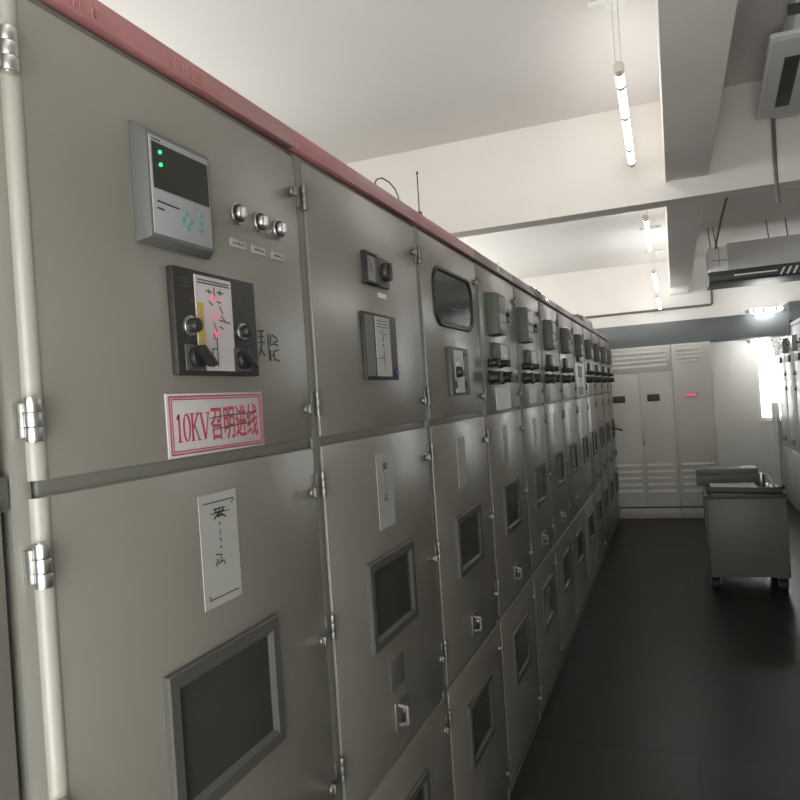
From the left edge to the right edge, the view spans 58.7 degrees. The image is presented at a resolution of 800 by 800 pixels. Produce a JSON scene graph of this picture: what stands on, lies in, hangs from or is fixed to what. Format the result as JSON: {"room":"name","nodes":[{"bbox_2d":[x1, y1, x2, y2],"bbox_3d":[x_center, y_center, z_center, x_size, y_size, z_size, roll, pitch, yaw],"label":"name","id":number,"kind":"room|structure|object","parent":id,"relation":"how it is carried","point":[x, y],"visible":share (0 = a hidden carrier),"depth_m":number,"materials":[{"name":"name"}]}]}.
{"room":"electrical room","nodes":[
{"label":"electrical room","id":0,"kind":"room"},
{"bbox_2d":[98,0,799,278],"bbox_3d":[2.025,-1.865,4.998,7.200,0.150,12.430,-4,0,21],"label":"ceiling","id":1,"kind":"structure","parent":0,"point":[360,80],"depth_m":3.62,"materials":[{"name":"white paint"}]},
{"bbox_2d":[346,80,799,237],"bbox_3d":[1.735,-1.476,4.182,6.800,0.586,0.160,-4,0,21],"label":"beam","id":2,"kind":"structure","parent":1,"relation":"attached to","point":[577,168],"depth_m":4.35,"materials":[{"name":"white paint"}]},
{"bbox_2d":[587,0,635,167],"bbox_3d":[1.127,-1.536,3.565,0.210,0.386,1.256,-4,0,21],"label":"lamp","id":3,"kind":"object","parent":1,"relation":"hanging from","point":[618,66],"visible":1,"depth_m":3.14,"materials":[{"name":"white"}]},
{"bbox_2d":[643,210,651,251],"bbox_3d":[2.183,-1.605,6.292,0.210,0.389,1.246,-4,0,21],"label":"lamp","id":4,"kind":"object","parent":1,"relation":"hanging from","point":[645,217],"visible":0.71,"depth_m":6.14,"materials":[{"name":"white"}]},
{"bbox_2d":[640,226,660,239],"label":"lamp","id":5,"kind":"object","parent":1,"relation":"hanging from","point":[651,228],"depth_m":7.50,"materials":[{"name":"white"}]},
{"bbox_2d":[645,249,662,260],"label":"lamp","id":6,"kind":"object","parent":1,"relation":"hanging from","point":[656,251],"depth_m":8.85,"materials":[{"name":"white"}]},
{"bbox_2d":[651,264,658,291],"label":"lamp","id":7,"kind":"object","parent":1,"relation":"hanging from","point":[653,271],"depth_m":7.90,"materials":[{"name":"white plastic"}]},
{"bbox_2d":[655,295,661,309],"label":"lamp","id":8,"kind":"object","parent":1,"relation":"hanging from","point":[658,300],"depth_m":9.13,"materials":[{"name":"white plastic"}]},
{"bbox_2d":[520,256,799,328],"bbox_3d":[3.875,-1.487,9.713,6.800,0.850,0.260,-4,0,21],"label":"beam","id":9,"kind":"structure","parent":1,"relation":"attached to","point":[628,288],"depth_m":9.77,"materials":[{"name":"white paint"}]},
{"bbox_2d":[584,290,712,317],"bbox_3d":[3.060,-1.346,9.170,1.856,0.332,1.328,-4,0,21],"label":"drain pipe","id":10,"kind":"object","parent":9,"relation":"attached to","point":[711,291],"visible":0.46,"depth_m":9.69,"materials":[{"name":"grey"}]},
{"bbox_2d":[595,300,799,349],"bbox_3d":[3.077,-0.893,9.629,4.900,0.400,0.500,-4,0,21],"label":"duct","id":11,"kind":"object","parent":9,"relation":"attached to","point":[766,324],"visible":0.61,"depth_m":9.11,"materials":[{"name":"silver metal"}]},
{"bbox_2d":[745,306,786,314],"bbox_3d":[4.522,-1.103,8.800,0.455,0.067,0.109,-4,0,21],"label":"lamp","id":12,"kind":"object","parent":11,"relation":"attached to","point":[776,309],"visible":1,"depth_m":8.76,"materials":[{"name":"white plastic"}]},
{"bbox_2d":[655,0,737,295],"bbox_3d":[1.796,-1.534,4.510,0.231,0.480,10.940,-4,0,21],"label":"beam","id":13,"kind":"structure","parent":1,"relation":"attached to","point":[694,36],"depth_m":2.94,"materials":[{"name":"white paint"}]},
{"bbox_2d":[715,198,727,248],"bbox_3d":[3.192,-1.742,7.085,0.036,0.272,1.205,-4,0,19],"label":"pipe","id":14,"kind":"object","parent":1,"relation":"attached to","point":[726,199],"visible":0.99,"depth_m":7.00,"materials":[{"name":"grey metal"}]},
{"bbox_2d":[706,218,799,289],"bbox_3d":[4.014,-1.612,7.748,1.250,0.620,0.622,-4,0,21],"label":"air conditioner","id":15,"kind":"object","parent":1,"relation":"hanging from","point":[768,260],"visible":1,"depth_m":7.56,"materials":[{"name":"white metal"}]},
{"bbox_2d":[706,262,799,289],"bbox_3d":[3.938,-1.359,7.787,1.050,0.125,0.615,-4,0,21],"label":"vent grille","id":16,"kind":"object","parent":15,"relation":"on","point":[767,272],"depth_m":7.60,"materials":[{"name":"grey metal"}]},
{"bbox_2d":[756,0,799,119],"bbox_3d":[2.378,-1.661,3.268,1.300,0.304,0.991,-4,0,21],"label":"air conditioner","id":17,"kind":"object","parent":1,"relation":"hanging from","point":[779,97],"visible":1,"depth_m":3.37,"materials":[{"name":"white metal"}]},
{"bbox_2d":[771,119,780,203],"bbox_3d":[2.060,-1.312,3.900,0.026,0.463,0.042,-4,0,32],"label":"pipe","id":18,"kind":"object","parent":17,"relation":"hanging from","point":[773,123],"visible":1,"depth_m":3.89,"materials":[{"name":"grey"}]},
{"bbox_2d":[510,499,799,799],"bbox_3d":[2.262,1.675,4.998,7.200,0.100,12.430,-4,0,21],"label":"floor","id":19,"kind":"structure","parent":0,"point":[669,684],"depth_m":4.14,"materials":[{"name":"rubber"}]},
{"bbox_2d":[0,476,19,799],"bbox_3d":[-1.278,0.657,0.802,1.510,2.404,0.763,-4,0,21],"label":"tall cabinet","id":20,"kind":"object","parent":19,"relation":"on","point":[9,783],"visible":1,"depth_m":0.86,"materials":[{"name":"metal"}]},
{"bbox_2d":[0,0,336,799],"bbox_3d":[-0.983,0.637,1.519,1.546,2.404,0.784,-4,0,21],"label":"tall cabinet","id":21,"kind":"object","parent":19,"relation":"on","point":[168,640],"visible":1,"depth_m":1.11,"materials":[{"name":"metal"}]},
{"bbox_2d":[185,344,206,370],"bbox_3d":[-0.350,-0.073,1.219,0.003,0.044,0.054,-4,0,21],"label":"switch plate","id":22,"kind":"object","parent":21,"relation":"attached to","point":[193,361],"depth_m":1.20,"materials":[{"name":"grey metal"}]},
{"bbox_2d":[189,345,217,367],"bbox_3d":[-0.336,-0.074,1.212,0.031,0.037,0.046,-4,0,21],"label":"switch","id":23,"kind":"object","parent":21,"relation":"attached to","point":[200,356],"depth_m":1.20,"materials":[{"name":"black plastic"}]},
{"bbox_2d":[230,203,246,224],"bbox_3d":[-0.309,-0.364,1.383,0.023,0.042,0.042,-4,0,21],"label":"switch","id":24,"kind":"object","parent":21,"relation":"attached to","point":[238,211],"depth_m":1.38,"materials":[{"name":"silver metal"}]},
{"bbox_2d":[234,348,250,371],"bbox_3d":[-0.300,-0.076,1.350,0.003,0.044,0.054,-4,0,21],"label":"switch plate","id":25,"kind":"object","parent":21,"relation":"attached to","point":[241,363],"depth_m":1.33,"materials":[{"name":"grey metal"}]},
{"bbox_2d":[237,349,258,368],"bbox_3d":[-0.289,-0.077,1.344,0.023,0.037,0.046,-4,0,21],"label":"switch","id":26,"kind":"object","parent":21,"relation":"attached to","point":[245,359],"depth_m":1.33,"materials":[{"name":"black plastic"}]},
{"bbox_2d":[253,212,268,231],"bbox_3d":[-0.281,-0.366,1.458,0.023,0.042,0.042,-4,0,21],"label":"switch","id":27,"kind":"object","parent":21,"relation":"attached to","point":[260,219],"depth_m":1.45,"materials":[{"name":"silver metal"}]},
{"bbox_2d":[272,219,286,238],"bbox_3d":[-0.254,-0.368,1.527,0.023,0.042,0.042,-4,0,21],"label":"switch","id":28,"kind":"object","parent":21,"relation":"attached to","point":[279,228],"depth_m":1.52,"materials":[{"name":"silver metal"}]},
{"bbox_2d":[286,130,450,799],"bbox_3d":[-0.703,0.618,2.259,1.536,2.404,0.795,-4,0,21],"label":"tall cabinet","id":29,"kind":"object","parent":19,"relation":"on","point":[368,441],"visible":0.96,"depth_m":1.91,"materials":[{"name":"metal"}]},
{"bbox_2d":[377,257,392,289],"bbox_3d":[-0.041,-0.369,2.062,0.033,0.086,0.088,-4,0,21],"label":"switch","id":30,"kind":"object","parent":29,"relation":"attached to","point":[384,269],"depth_m":2.05,"materials":[{"name":"black plastic"}]},
{"bbox_2d":[374,177,398,198],"bbox_3d":[-0.043,-0.659,2.210,0.004,0.056,0.217,-4,0,21],"label":"wire loop","id":31,"kind":"object","parent":29,"relation":"on","point":[381,177],"visible":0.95,"depth_m":2.23,"materials":[{"name":"grey metal"}]},
{"bbox_2d":[408,209,510,799],"bbox_3d":[-0.417,0.599,2.989,1.546,2.404,0.770,-4,0,21],"label":"tall cabinet","id":32,"kind":"object","parent":19,"relation":"on","point":[454,423],"visible":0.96,"depth_m":2.66,"materials":[{"name":"metal"}]},
{"bbox_2d":[416,172,421,214],"bbox_3d":[0.064,-0.720,2.495,0.026,0.164,0.026,-4,0,21],"label":"antenna","id":33,"kind":"object","parent":32,"relation":"on","point":[419,211],"visible":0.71,"depth_m":2.50,"materials":[{"name":"grey metal"}]},
{"bbox_2d":[470,250,541,799],"bbox_3d":[-0.130,0.580,3.710,1.562,2.404,0.778,-4,0,21],"label":"tall cabinet","id":34,"kind":"object","parent":19,"relation":"on","point":[515,622],"visible":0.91,"depth_m":3.36,"materials":[{"name":"metal"}]},
{"bbox_2d":[509,275,562,720],"bbox_3d":[0.145,0.562,4.424,1.562,2.404,0.748,-4,0,21],"label":"tall cabinet","id":35,"kind":"object","parent":19,"relation":"on","point":[543,575],"visible":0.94,"depth_m":4.08,"materials":[{"name":"metal"}]},
{"bbox_2d":[535,291,577,667],"bbox_3d":[0.415,0.543,5.125,1.562,2.404,0.753,-4,0,21],"label":"tall cabinet","id":36,"kind":"object","parent":19,"relation":"on","point":[551,376],"visible":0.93,"depth_m":4.77,"materials":[{"name":"metal"}]},
{"bbox_2d":[530,286,548,301],"bbox_3d":[0.888,-0.671,4.604,0.053,0.053,0.620,-4,0,21],"label":"tape","id":37,"kind":"object","parent":36,"relation":"on","point":[534,288],"visible":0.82,"depth_m":4.53,"materials":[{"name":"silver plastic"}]},
{"bbox_2d":[554,304,589,629],"bbox_3d":[0.698,0.524,5.858,1.562,2.404,0.813,-4,0,21],"label":"tall cabinet","id":38,"kind":"object","parent":19,"relation":"on","point":[564,331],"visible":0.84,"depth_m":5.50,"materials":[{"name":"metal"}]},
{"bbox_2d":[569,314,598,597],"bbox_3d":[0.981,0.506,6.598,1.558,2.404,0.768,-4,0,21],"label":"tall cabinet","id":39,"kind":"object","parent":19,"relation":"on","point":[577,337],"visible":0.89,"depth_m":6.25,"materials":[{"name":"metal"}]},
{"bbox_2d":[580,321,605,574],"bbox_3d":[1.259,0.487,7.315,1.562,2.404,0.768,-4,0,21],"label":"tall cabinet","id":40,"kind":"object","parent":19,"relation":"on","point":[590,379],"visible":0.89,"depth_m":6.96,"materials":[{"name":"metal"}]},
{"bbox_2d":[574,314,592,327],"bbox_3d":[1.807,-0.802,7.371,0.302,0.095,0.850,-4,0,21],"label":"box","id":41,"kind":"object","parent":40,"relation":"on","point":[581,317],"visible":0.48,"depth_m":7.02,"materials":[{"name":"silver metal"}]},
{"bbox_2d":[590,327,611,555],"bbox_3d":[1.536,0.468,8.034,1.562,2.404,0.768,-4,0,21],"label":"tall cabinet","id":42,"kind":"object","parent":19,"relation":"on","point":[604,481],"visible":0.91,"depth_m":7.68,"materials":[{"name":"metal"}]},
{"bbox_2d":[597,332,616,540],"bbox_3d":[1.813,0.450,8.752,1.562,2.404,0.768,-4,0,21],"label":"tall cabinet","id":43,"kind":"object","parent":19,"relation":"on","point":[600,336],"visible":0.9,"depth_m":8.38,"materials":[{"name":"metal"}]},
{"bbox_2d":[603,336,622,527],"bbox_3d":[2.090,0.431,9.384,1.625,2.404,0.608,-4,0,21],"label":"tall cabinet","id":44,"kind":"object","parent":19,"relation":"on","point":[609,354],"visible":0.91,"depth_m":9.07,"materials":[{"name":"metal"}]},
{"bbox_2d":[610,345,681,518],"bbox_3d":[3.313,0.424,9.680,0.830,2.254,0.798,-4,0,21],"label":"tall cabinet","id":45,"kind":"object","parent":19,"relation":"on","point":[642,392],"visible":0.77,"depth_m":9.32,"materials":[{"name":"metal"}]},
{"bbox_2d":[671,341,717,517],"bbox_3d":[3.927,0.383,9.453,0.470,2.254,0.778,-4,0,21],"label":"tall cabinet","id":46,"kind":"object","parent":19,"relation":"on","point":[691,362],"visible":0.84,"depth_m":9.12,"materials":[{"name":"metal"}]},
{"bbox_2d":[695,465,791,591],"bbox_3d":[3.000,1.101,6.270,0.656,0.944,0.918,-4,0,21],"label":"trolley","id":47,"kind":"object","parent":19,"relation":"on","point":[746,517],"visible":1,"depth_m":5.87,"materials":[{"name":"grey metal"}]},
{"bbox_2d":[702,484,786,498],"bbox_3d":[2.952,0.786,6.144,0.617,0.030,0.652,-4,0,21],"label":"tray","id":48,"kind":"object","parent":47,"relation":"on","point":[733,494],"depth_m":5.86,"materials":[{"name":"grey metal"}]},
{"bbox_2d":[773,336,794,505],"bbox_3d":[5.964,0.172,9.532,1.558,2.404,0.774,-4,0,21],"label":"tall cabinet","id":49,"kind":"object","parent":19,"relation":"on","point":[781,365],"visible":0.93,"depth_m":9.76,"materials":[{"name":"metal"}]},
{"bbox_2d":[780,323,799,511],"bbox_3d":[5.684,0.191,8.805,1.558,2.404,0.774,-4,0,21],"label":"tall cabinet","id":50,"kind":"object","parent":19,"relation":"on","point":[785,343],"visible":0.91,"depth_m":9.06,"materials":[{"name":"metal"}]},
{"bbox_2d":[789,318,799,432],"bbox_3d":[5.403,0.209,8.077,1.558,2.404,0.774,-4,0,21],"label":"tall cabinet","id":51,"kind":"object","parent":19,"relation":"on","point":[795,338],"visible":1,"depth_m":8.45,"materials":[{"name":"metal"}]},
{"bbox_2d":[670,337,785,495],"bbox_3d":[4.342,-0.230,10.702,6.800,3.422,0.200,-4,0,21],"label":"wall","id":52,"kind":"structure","parent":0,"point":[742,440],"depth_m":10.36,"materials":[{"name":"white paint"}]},
{"bbox_2d":[747,338,772,342],"bbox_3d":[5.060,-0.829,10.039,0.320,0.054,0.493,-4,0,21],"label":"lamp","id":53,"kind":"object","parent":52,"relation":"attached to","point":[765,339],"visible":0.98,"depth_m":9.82,"materials":[{"name":"white plastic"}]},
{"bbox_2d":[755,345,780,421],"bbox_3d":[5.631,-0.257,10.124,1.040,1.090,0.090,-4,0,21],"label":"window","id":54,"kind":"structure","parent":52,"relation":"in","point":[762,419],"depth_m":10.28,"materials":[{"name":"white glass"}]},
{"bbox_2d":[771,402,782,485],"bbox_3d":[5.407,0.712,10.167,0.100,1.360,0.058,-4,0,21],"label":"conduit","id":55,"kind":"object","parent":52,"relation":"attached to","point":[775,410],"visible":0.9,"depth_m":10.14,"materials":[{"name":"metal"}]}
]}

